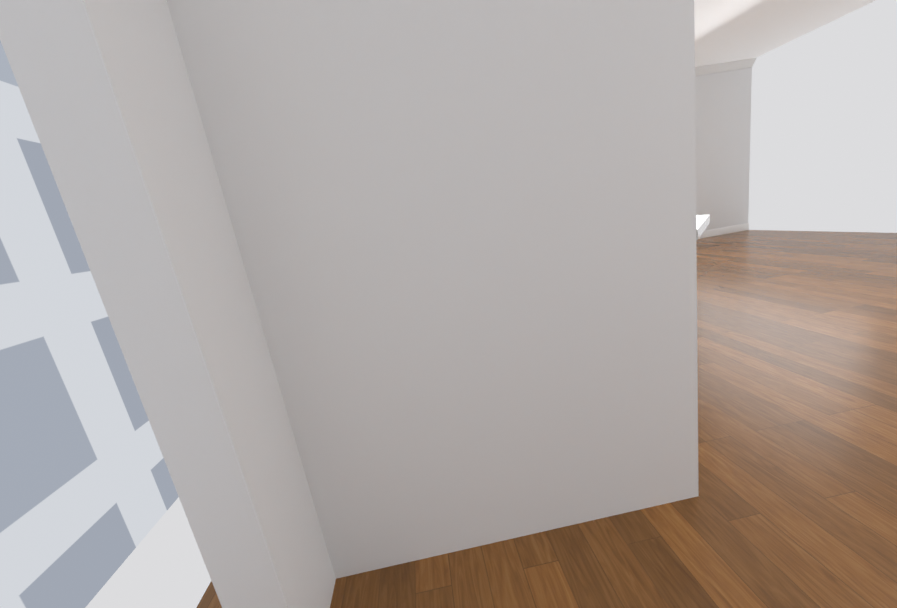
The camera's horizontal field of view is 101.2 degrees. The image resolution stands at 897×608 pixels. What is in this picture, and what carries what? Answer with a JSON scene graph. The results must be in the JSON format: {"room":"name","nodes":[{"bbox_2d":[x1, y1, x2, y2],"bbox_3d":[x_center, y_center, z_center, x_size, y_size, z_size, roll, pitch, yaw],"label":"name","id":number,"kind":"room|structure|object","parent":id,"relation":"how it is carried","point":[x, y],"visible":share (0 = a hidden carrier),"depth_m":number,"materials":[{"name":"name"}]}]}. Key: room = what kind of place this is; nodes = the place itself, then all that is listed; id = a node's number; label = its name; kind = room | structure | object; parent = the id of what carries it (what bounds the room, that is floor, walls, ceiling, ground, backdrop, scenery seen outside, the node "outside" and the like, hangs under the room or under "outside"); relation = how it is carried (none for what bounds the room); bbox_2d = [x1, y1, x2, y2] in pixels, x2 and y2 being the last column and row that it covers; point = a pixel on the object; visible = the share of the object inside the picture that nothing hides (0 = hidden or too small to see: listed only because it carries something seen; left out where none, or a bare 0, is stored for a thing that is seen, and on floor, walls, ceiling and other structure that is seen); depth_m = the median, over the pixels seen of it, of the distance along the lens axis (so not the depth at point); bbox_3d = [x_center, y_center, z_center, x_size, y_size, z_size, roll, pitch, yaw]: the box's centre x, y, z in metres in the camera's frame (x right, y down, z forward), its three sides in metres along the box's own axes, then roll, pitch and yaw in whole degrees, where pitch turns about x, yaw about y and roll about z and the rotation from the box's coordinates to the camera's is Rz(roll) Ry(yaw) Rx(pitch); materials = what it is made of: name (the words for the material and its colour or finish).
{"room":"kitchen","nodes":[
{"label":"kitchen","id":0,"kind":"room"},
{"bbox_2d":[0,0,335,607],"bbox_3d":[-0.944,-0.856,2.934,0.160,3.050,4.600,-10,13,-4],"label":"wall","id":1,"kind":"structure","parent":0,"point":[106,91],"depth_m":0.84,"materials":[{"name":"white paint"}]},
{"bbox_2d":[167,0,698,578],"bbox_3d":[0.030,-0.594,1.139,1.430,3.050,0.160,-10,13,-4],"label":"wall","id":2,"kind":"structure","parent":0,"point":[465,232],"depth_m":1.15,"materials":[{"name":"white paint"}]},
{"bbox_2d":[196,230,896,607],"bbox_3d":[2.610,0.014,3.550,7.600,0.050,10.500,-10,13,-4],"label":"floor","id":3,"kind":"structure","parent":0,"point":[794,504],"depth_m":1.43,"materials":[{"name":"brown wood"}]},
{"bbox_3d":[1.418,-0.147,3.093,0.745,0.852,1.441,-10,13,-4],"label":"kitchen island","id":4,"kind":"object","parent":3,"relation":"on","visible":0},
{"bbox_2d":[696,215,709,239],"bbox_3d":[1.434,-0.593,2.954,1.075,0.060,1.680,-10,13,-4],"label":"island countertop","id":5,"kind":"structure","parent":4,"relation":"on","point":[702,222],"depth_m":2.45,"materials":[{"name":"white stone"}]},
{"bbox_2d":[695,67,751,230],"bbox_3d":[3.363,-2.523,6.901,4.780,3.050,0.140,-10,13,-4],"label":"wall","id":6,"kind":"structure","parent":0,"point":[722,115],"depth_m":6.92,"materials":[{"name":"white paint"}]},
{"bbox_2d":[699,223,748,238],"bbox_3d":[4.164,-1.212,7.191,3.643,0.139,0.014,-10,13,-4],"label":"baseboard","id":7,"kind":"structure","parent":6,"relation":"attached to","point":[725,230],"depth_m":7.26,"materials":[{"name":"white wood"}]},
{"bbox_2d":[695,58,755,75],"bbox_3d":[3.218,-3.916,6.460,4.618,0.123,0.088,-10,13,-4],"label":"crown molding","id":8,"kind":"structure","parent":6,"relation":"attached to","point":[723,66],"depth_m":6.52,"materials":[{"name":"white"}]},
{"bbox_2d":[694,0,875,66],"bbox_3d":[2.108,-2.963,2.844,7.600,0.050,10.500,-10,13,-4],"label":"ceiling","id":9,"kind":"structure","parent":0,"point":[729,30],"depth_m":5.03,"materials":[{"name":"white paint"}]},
{"label":"outside","id":10,"kind":"structure","parent":0,"visible":0},
{"bbox_2d":[0,41,178,607],"bbox_3d":[-2.400,-0.780,1.563,0.020,5.000,6.000,-10,13,-4],"label":"window","id":11,"kind":"structure","parent":10,"point":[89,496],"depth_m":2.08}
]}

